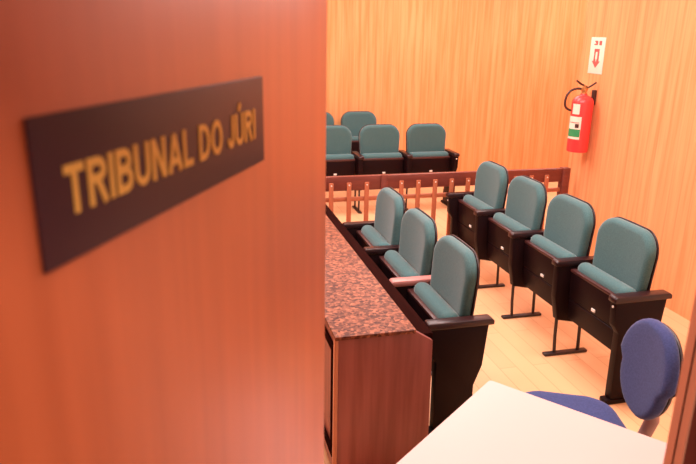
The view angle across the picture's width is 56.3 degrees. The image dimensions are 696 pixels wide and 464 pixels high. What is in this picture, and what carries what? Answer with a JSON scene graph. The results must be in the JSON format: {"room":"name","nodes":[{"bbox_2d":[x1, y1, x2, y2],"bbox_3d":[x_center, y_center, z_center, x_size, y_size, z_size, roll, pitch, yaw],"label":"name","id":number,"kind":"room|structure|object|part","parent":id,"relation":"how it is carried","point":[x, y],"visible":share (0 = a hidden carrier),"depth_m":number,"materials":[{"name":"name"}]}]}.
{"room":"courtroom","nodes":[
{"label":"courtroom","id":0,"kind":"room"},
{"bbox_2d":[326,0,587,170],"bbox_3d":[-0.363,-2.111,8.188,9.800,3.000,0.120,-3,18,-14],"label":"wall","id":1,"kind":"structure","parent":0,"point":[497,76],"depth_m":8.62,"materials":[{"name":"brown wood"}]},
{"bbox_2d":[324,182,689,463],"bbox_3d":[0.125,1.161,2.941,12.500,0.100,13.700,-3,18,-14],"label":"floor","id":2,"kind":"structure","parent":0,"point":[513,357],"depth_m":4.24,"materials":[{"name":"beige wood"}]},
{"bbox_2d":[326,112,333,124],"bbox_3d":[-0.388,-1.030,8.192,0.622,0.934,0.345,-3,18,-14],"label":"chair","id":3,"kind":"object","parent":2,"relation":"on","point":[329,119],"visible":0.03,"depth_m":8.17,"materials":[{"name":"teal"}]},
{"bbox_2d":[326,125,363,213],"bbox_3d":[-0.171,-0.680,7.084,0.622,0.934,0.345,-3,18,-14],"label":"chair","id":4,"kind":"object","parent":2,"relation":"on","point":[340,160],"visible":0.56,"depth_m":7.04,"materials":[{"name":"teal fabric"}]},
{"bbox_3d":[-0.185,-0.981,7.070,0.462,0.345,0.087,-3,18,-14],"label":"backrest","id":5,"kind":"part","parent":4,"relation":"part of","materials":[{"name":"teal fabric"}]},
{"bbox_3d":[-0.171,-0.682,7.087,0.476,0.336,0.129,-3,18,-14],"label":"seat","id":6,"kind":"part","parent":4,"relation":"part of","materials":[{"name":"teal fabric"}]},
{"bbox_3d":[0.104,-0.840,7.105,0.062,0.036,0.345,-3,18,-14],"label":"armrest","id":7,"kind":"part","parent":4,"relation":"part of","materials":[{"name":"black wood"}]},
{"bbox_3d":[0.102,-0.636,7.161,0.050,0.392,0.300,-3,18,-14],"label":"panel","id":8,"kind":"part","parent":4,"relation":"part of","materials":[{"name":"black wood"}]},
{"bbox_3d":[0.121,-0.359,7.149,0.021,0.269,0.033,-3,18,-14],"label":"leg","id":9,"kind":"part","parent":4,"relation":"part of","materials":[{"name":"black paint"}]},
{"bbox_2d":[341,111,376,152],"bbox_3d":[0.190,-1.064,8.332,0.549,0.934,0.345,-3,18,-14],"label":"chair","id":10,"kind":"object","parent":2,"relation":"on","point":[353,120],"visible":0.36,"depth_m":8.27,"materials":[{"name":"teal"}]},
{"bbox_3d":[0.141,-1.362,8.310,0.462,0.345,0.087,-3,18,-14],"label":"backrest","id":11,"kind":"part","parent":10,"relation":"part of","materials":[{"name":"teal fabric"}]},
{"bbox_2d":[342,187,405,266],"bbox_3d":[0.195,0.167,4.436,0.345,0.908,0.622,-3,18,-14],"label":"chair","id":12,"kind":"object","parent":2,"relation":"on","point":[376,237],"visible":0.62,"depth_m":4.32,"materials":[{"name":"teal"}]},
{"bbox_3d":[0.118,0.225,4.737,0.305,0.557,0.050,-3,18,-14],"label":"panel","id":13,"kind":"part","parent":12,"relation":"part of","materials":[{"name":"black wood"}]},
{"bbox_3d":[0.130,-0.055,4.652,0.345,0.035,0.062,-3,18,-14],"label":"armrest","id":14,"kind":"part","parent":12,"relation":"part of","materials":[{"name":"black"}]},
{"bbox_3d":[0.199,0.166,4.437,0.129,0.327,0.476,-3,18,-14],"label":"seat","id":15,"kind":"part","parent":12,"relation":"part of","materials":[{"name":"teal fabric"}]},
{"bbox_3d":[0.266,0.109,4.134,0.345,0.035,0.062,-3,18,-14],"label":"armrest","id":16,"kind":"part","parent":12,"relation":"part of","materials":[{"name":"black"}]},
{"bbox_3d":[0.255,0.305,4.193,0.300,0.381,0.050,-3,18,-14],"label":"panel","id":17,"kind":"part","parent":12,"relation":"part of","materials":[{"name":"black wood"}]},
{"bbox_3d":[0.277,-0.107,4.371,0.087,0.335,0.462,-3,18,-14],"label":"backrest","id":18,"kind":"part","parent":12,"relation":"part of","materials":[{"name":"teal fabric"}]},
{"bbox_2d":[324,205,432,463],"bbox_3d":[-0.124,0.430,3.853,0.440,0.742,2.305,-3,18,-14],"label":"desk","id":19,"kind":"object","parent":2,"relation":"on","point":[378,349],"visible":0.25,"depth_m":2.82,"materials":[{"name":"brown wood"}]},
{"bbox_3d":[-0.311,0.431,3.804,0.020,0.684,2.225,-3,18,-14],"label":"panel","id":20,"kind":"part","parent":19,"relation":"part of","materials":[{"name":"brown wood"}]},
{"bbox_3d":[-0.123,0.661,3.016,0.014,0.540,0.500,-3,18,-14],"label":"moulding","id":21,"kind":"part","parent":19,"relation":"part of","materials":[{"name":"brown wood"}]},
{"bbox_3d":[0.154,0.769,2.817,0.428,0.724,0.025,-3,18,-14],"label":"panel","id":22,"kind":"part","parent":19,"relation":"part of","materials":[{"name":"brown wood"}]},
{"bbox_2d":[358,124,412,210],"bbox_3d":[0.398,-0.713,7.222,0.549,0.934,0.345,-3,18,-14],"label":"chair","id":23,"kind":"object","parent":2,"relation":"on","point":[378,143],"visible":0.7,"depth_m":7.15,"materials":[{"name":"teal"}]},
{"bbox_3d":[0.349,-1.012,7.200,0.462,0.345,0.087,-3,18,-14],"label":"backrest","id":24,"kind":"part","parent":23,"relation":"part of","materials":[{"name":"teal fabric"}]},
{"bbox_3d":[0.362,-0.713,7.216,0.476,0.336,0.129,-3,18,-14],"label":"seat","id":25,"kind":"part","parent":23,"relation":"part of","materials":[{"name":"teal fabric"}]},
{"bbox_3d":[0.637,-0.871,7.235,0.062,0.036,0.345,-3,18,-14],"label":"armrest","id":26,"kind":"part","parent":23,"relation":"part of","materials":[{"name":"black"}]},
{"bbox_3d":[0.635,-0.667,7.291,0.050,0.392,0.300,-3,18,-14],"label":"panel","id":27,"kind":"part","parent":23,"relation":"part of","materials":[{"name":"black wood"}]},
{"bbox_2d":[379,208,437,375],"bbox_3d":[0.338,0.339,3.892,0.345,0.908,0.549,-3,18,-14],"label":"chair","id":28,"kind":"object","parent":2,"relation":"on","point":[412,265],"visible":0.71,"depth_m":3.77,"materials":[{"name":"teal fabric"}]},
{"bbox_3d":[0.332,0.328,3.926,0.129,0.327,0.476,-3,18,-14],"label":"seat","id":29,"kind":"part","parent":28,"relation":"part of","materials":[{"name":"teal fabric"}]},
{"bbox_3d":[0.399,0.271,3.623,0.345,0.035,0.062,-3,18,-14],"label":"armrest","id":30,"kind":"part","parent":28,"relation":"part of","materials":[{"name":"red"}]},
{"bbox_3d":[0.389,0.467,3.683,0.300,0.381,0.050,-3,18,-14],"label":"panel","id":31,"kind":"part","parent":28,"relation":"part of","materials":[{"name":"black wood"}]},
{"bbox_3d":[0.411,0.055,3.860,0.087,0.335,0.462,-3,18,-14],"label":"backrest","id":32,"kind":"part","parent":28,"relation":"part of","materials":[{"name":"teal fabric"}]},
{"bbox_2d":[406,123,459,205],"bbox_3d":[0.932,-0.744,7.352,0.549,0.934,0.345,-3,18,-14],"label":"chair","id":33,"kind":"object","parent":2,"relation":"on","point":[425,142],"visible":0.75,"depth_m":7.29,"materials":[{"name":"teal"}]},
{"bbox_3d":[0.882,-1.043,7.330,0.462,0.345,0.087,-3,18,-14],"label":"backrest","id":34,"kind":"part","parent":33,"relation":"part of","materials":[{"name":"teal fabric"}]},
{"bbox_3d":[0.896,-0.744,7.346,0.476,0.336,0.129,-3,18,-14],"label":"seat","id":35,"kind":"part","parent":33,"relation":"part of","materials":[{"name":"teal fabric"}]},
{"bbox_3d":[1.167,-0.612,7.447,0.050,0.573,0.305,-3,18,-14],"label":"panel","id":36,"kind":"part","parent":33,"relation":"part of","materials":[{"name":"black wood"}]},
{"bbox_3d":[1.171,-0.902,7.364,0.062,0.036,0.345,-3,18,-14],"label":"armrest","id":37,"kind":"part","parent":33,"relation":"part of","materials":[{"name":"black"}]},
{"bbox_2d":[326,167,570,234],"bbox_3d":[0.624,-0.121,5.581,2.760,0.790,0.077,-3,18,-14],"label":"balustrade","id":38,"kind":"object","parent":2,"relation":"on","point":[348,183],"visible":0.36,"depth_m":5.47,"materials":[{"name":"brown wood"}]},
{"bbox_3d":[0.296,-0.094,5.476,0.060,0.790,0.018,-3,18,-14],"label":"post","id":39,"kind":"part","parent":38,"relation":"part of","materials":[{"name":"brown wood"}]},
{"bbox_3d":[0.599,-0.307,5.525,2.705,0.033,0.030,-3,18,-14],"label":"rail","id":40,"kind":"part","parent":38,"relation":"part of","materials":[{"name":"brown wood"}]},
{"bbox_3d":[0.602,-0.436,5.482,2.705,0.120,0.045,-3,18,-14],"label":"rail","id":41,"kind":"part","parent":38,"relation":"part of","materials":[{"name":"brown wood"}]},
{"bbox_3d":[1.928,-0.198,5.902,0.070,0.790,0.070,-3,18,-14],"label":"post","id":42,"kind":"part","parent":38,"relation":"part of","materials":[{"name":"brown wood"}]},
{"bbox_2d":[407,234,494,434],"bbox_3d":[0.471,0.501,3.382,0.345,0.908,0.549,-3,18,-14],"label":"chair","id":43,"kind":"object","parent":2,"relation":"on","point":[446,305],"visible":0.88,"depth_m":3.18,"materials":[{"name":"black"}]},
{"bbox_3d":[0.466,0.489,3.416,0.129,0.327,0.476,-3,18,-14],"label":"seat","id":44,"kind":"part","parent":43,"relation":"part of","materials":[{"name":"teal fabric"}]},
{"bbox_3d":[0.544,0.217,3.350,0.087,0.335,0.462,-3,18,-14],"label":"backrest","id":45,"kind":"part","parent":43,"relation":"part of","materials":[{"name":"teal fabric"}]},
{"bbox_3d":[0.521,0.713,3.198,0.305,0.557,0.050,-3,18,-14],"label":"panel","id":46,"kind":"part","parent":43,"relation":"part of","materials":[{"name":"black wood"}]},
{"bbox_3d":[0.533,0.433,3.113,0.345,0.035,0.062,-3,18,-14],"label":"armrest","id":47,"kind":"part","parent":43,"relation":"part of","materials":[{"name":"black wood"}]},
{"bbox_2d":[446,161,508,288],"bbox_3d":[1.060,-0.091,5.270,0.345,0.934,0.622,-3,18,-14],"label":"chair","id":48,"kind":"object","parent":2,"relation":"on","point":[469,212],"visible":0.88,"depth_m":5.18,"materials":[{"name":"teal fabric"}]},
{"bbox_3d":[0.995,-0.318,5.484,0.345,0.036,0.062,-3,18,-14],"label":"armrest","id":49,"kind":"part","parent":48,"relation":"part of","materials":[{"name":"black wood"}]},
{"bbox_3d":[0.982,-0.030,5.572,0.305,0.573,0.050,-3,18,-14],"label":"panel","id":50,"kind":"part","parent":48,"relation":"part of","materials":[{"name":"black wood"}]},
{"bbox_3d":[1.063,-0.093,5.270,0.129,0.336,0.476,-3,18,-14],"label":"seat","id":51,"kind":"part","parent":48,"relation":"part of","materials":[{"name":"teal fabric"}]},
{"bbox_3d":[1.119,0.048,5.027,0.300,0.392,0.050,-3,18,-14],"label":"panel","id":52,"kind":"part","parent":48,"relation":"part of","materials":[{"name":"black wood"}]},
{"bbox_3d":[1.131,-0.153,4.966,0.345,0.036,0.062,-3,18,-14],"label":"armrest","id":53,"kind":"part","parent":48,"relation":"part of","materials":[{"name":"black wood"}]},
{"bbox_3d":[1.142,-0.373,5.202,0.087,0.345,0.462,-3,18,-14],"label":"backrest","id":54,"kind":"part","parent":48,"relation":"part of","materials":[{"name":"teal fabric"}]},
{"bbox_3d":[1.184,0.308,5.126,0.029,0.239,0.021,-3,18,-14],"label":"leg","id":55,"kind":"part","parent":48,"relation":"part of","materials":[{"name":"black paint"}]},
{"bbox_2d":[487,175,546,318],"bbox_3d":[1.204,0.083,4.718,0.345,0.934,0.549,-3,18,-14],"label":"chair","id":56,"kind":"object","parent":2,"relation":"on","point":[526,203],"visible":0.9,"depth_m":4.61,"materials":[{"name":"teal fabric"}]},
{"bbox_3d":[1.199,0.072,4.752,0.129,0.336,0.476,-3,18,-14],"label":"seat","id":57,"kind":"part","parent":56,"relation":"part of","materials":[{"name":"teal fabric"}]},
{"bbox_3d":[1.157,0.467,4.564,0.033,0.269,0.021,-3,18,-14],"label":"leg","id":58,"kind":"part","parent":56,"relation":"part of","materials":[{"name":"black paint"}]},
{"bbox_3d":[1.277,-0.209,4.684,0.087,0.345,0.462,-3,18,-14],"label":"backrest","id":59,"kind":"part","parent":56,"relation":"part of","materials":[{"name":"teal fabric"}]},
{"bbox_3d":[1.255,0.213,4.509,0.300,0.392,0.050,-3,18,-14],"label":"panel","id":60,"kind":"part","parent":56,"relation":"part of","materials":[{"name":"black wood"}]},
{"bbox_3d":[1.266,0.011,4.448,0.345,0.036,0.062,-3,18,-14],"label":"armrest","id":61,"kind":"part","parent":56,"relation":"part of","materials":[{"name":"black"}]},
{"bbox_3d":[1.319,0.472,4.608,0.029,0.239,0.021,-3,18,-14],"label":"leg","id":62,"kind":"part","parent":56,"relation":"part of","materials":[{"name":"black paint"}]},
{"bbox_2d":[397,381,666,463],"bbox_3d":[0.554,1.021,2.004,0.643,0.740,0.663,14,21,35],"label":"table","id":63,"kind":"object","parent":2,"relation":"on","point":[500,423],"visible":0.84,"depth_m":2.00,"materials":[{"name":"white laminate"}]},
{"bbox_2d":[523,193,595,356],"bbox_3d":[1.340,0.248,4.200,0.345,0.934,0.549,-3,18,-14],"label":"chair","id":64,"kind":"object","parent":2,"relation":"on","point":[549,260],"visible":0.9,"depth_m":4.10,"materials":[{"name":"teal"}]},
{"bbox_3d":[1.335,0.236,4.234,0.129,0.336,0.476,-3,18,-14],"label":"seat","id":65,"kind":"part","parent":64,"relation":"part of","materials":[{"name":"teal fabric"}]},
{"bbox_3d":[1.292,0.631,4.046,0.033,0.269,0.021,-3,18,-14],"label":"leg","id":66,"kind":"part","parent":64,"relation":"part of","materials":[{"name":"black paint"}]},
{"bbox_3d":[1.391,0.377,3.991,0.300,0.392,0.050,-3,18,-14],"label":"panel","id":67,"kind":"part","parent":64,"relation":"part of","materials":[{"name":"black wood"}]},
{"bbox_3d":[1.413,-0.045,4.166,0.087,0.345,0.462,-3,18,-14],"label":"backrest","id":68,"kind":"part","parent":64,"relation":"part of","materials":[{"name":"teal fabric"}]},
{"bbox_3d":[1.402,0.175,3.930,0.345,0.036,0.062,-3,18,-14],"label":"armrest","id":69,"kind":"part","parent":64,"relation":"part of","materials":[{"name":"black wood"}]},
{"bbox_3d":[1.455,0.636,4.090,0.029,0.239,0.021,-3,18,-14],"label":"leg","id":70,"kind":"part","parent":64,"relation":"part of","materials":[{"name":"black paint"}]},
{"bbox_2d":[525,318,682,436],"bbox_3d":[0.902,0.775,2.510,0.580,0.920,0.544,1,17,0],"label":"office chair","id":71,"kind":"object","parent":2,"relation":"on","point":[652,352],"visible":0.63,"depth_m":2.42,"materials":[{"name":"blue fabric"}]},
{"bbox_3d":[0.851,0.761,2.508,0.430,0.074,0.470,1,17,0],"label":"seat","id":72,"kind":"part","parent":71,"relation":"part of","materials":[{"name":"blue fabric"}]},
{"bbox_3d":[1.122,0.514,2.428,0.089,0.365,0.390,1,17,0],"label":"backrest","id":73,"kind":"part","parent":71,"relation":"part of","materials":[{"name":"blue fabric"}]},
{"bbox_2d":[568,217,671,404],"bbox_3d":[1.476,0.412,3.682,0.345,0.934,0.549,-3,18,-14],"label":"chair","id":74,"kind":"object","parent":2,"relation":"on","point":[608,295],"visible":0.93,"depth_m":3.56,"materials":[{"name":"teal fabric"}]},
{"bbox_3d":[1.470,0.400,3.716,0.129,0.336,0.476,-3,18,-14],"label":"seat","id":75,"kind":"part","parent":74,"relation":"part of","materials":[{"name":"teal fabric"}]},
{"bbox_3d":[1.548,0.119,3.648,0.087,0.345,0.462,-3,18,-14],"label":"backrest","id":76,"kind":"part","parent":74,"relation":"part of","materials":[{"name":"teal fabric"}]},
{"bbox_3d":[1.525,0.627,3.500,0.305,0.573,0.050,-3,18,-14],"label":"panel","id":77,"kind":"part","parent":74,"relation":"part of","materials":[{"name":"black wood"}]},
{"bbox_3d":[1.537,0.339,3.412,0.345,0.036,0.062,-3,18,-14],"label":"armrest","id":78,"kind":"part","parent":74,"relation":"part of","materials":[{"name":"black wood"}]},
{"bbox_2d":[568,0,695,320],"bbox_3d":[2.478,-0.838,4.275,0.120,3.000,3.200,-3,18,-14],"label":"wall","id":79,"kind":"structure","parent":0,"point":[638,166],"depth_m":4.90,"materials":[{"name":"brown wood"}]},
{"bbox_2d":[564,80,596,152],"bbox_3d":[1.967,-0.992,5.549,0.224,0.606,0.184,12,20,31],"label":"fire extinguisher","id":80,"kind":"object","parent":79,"relation":"attached to","point":[582,105],"visible":1,"depth_m":5.49,"materials":[{"name":"red paint"}]},
{"bbox_3d":[1.918,-0.845,5.532,0.021,0.065,0.114,-11,21,-34],"label":"green panel","id":81,"kind":"part","parent":80,"relation":"part of","materials":[{"name":"green paper"}]},
{"bbox_3d":[2.001,-1.240,5.459,0.179,0.078,0.016,0,17,-2],"label":"handle","id":82,"kind":"part","parent":80,"relation":"part of","materials":[{"name":"black metal"}]},
{"bbox_2d":[587,37,605,74],"bbox_3d":[2.088,-1.481,5.456,0.006,0.296,0.200,-3,18,-14],"label":"sign","id":83,"kind":"object","parent":79,"relation":"attached to","point":[597,50],"visible":1,"depth_m":5.45,"materials":[{"name":"beige"}]},
{"bbox_3d":[-0.204,0.387,0.199,7.425,3.000,4.285,-3,18,-14],"label":"wall","id":84,"kind":"structure","parent":0,"visible":0},
{"bbox_2d":[0,0,326,463],"bbox_3d":[-0.180,0.660,0.832,0.038,2.078,0.988,5,18,12],"label":"door","id":85,"kind":"structure","parent":84,"relation":"in","point":[195,333],"depth_m":0.59,"materials":[{"name":"brown wood"}]},
{"bbox_2d":[23,76,263,273],"bbox_3d":[-0.148,-0.078,0.590,0.004,0.100,0.401,5,18,12],"label":"door sign","id":86,"kind":"object","parent":85,"relation":"attached to","point":[98,173],"visible":1,"depth_m":0.50,"materials":[{"name":"black plastic"}]},
{"bbox_2d":[663,293,695,463],"bbox_3d":[0.475,0.589,1.035,0.062,2.143,0.010,-15,23,-41],"label":"trim","id":87,"kind":"structure","parent":84,"relation":"attached to","point":[690,347],"depth_m":0.90,"materials":[{"name":"brown wood"}]},
{"bbox_2d":[683,401,695,463],"bbox_3d":[0.533,0.605,0.988,0.047,2.144,0.124,-15,23,-41],"label":"trim","id":88,"kind":"structure","parent":84,"relation":"attached to","point":[690,453],"depth_m":0.92,"materials":[{"name":"brown wood"}]}
]}

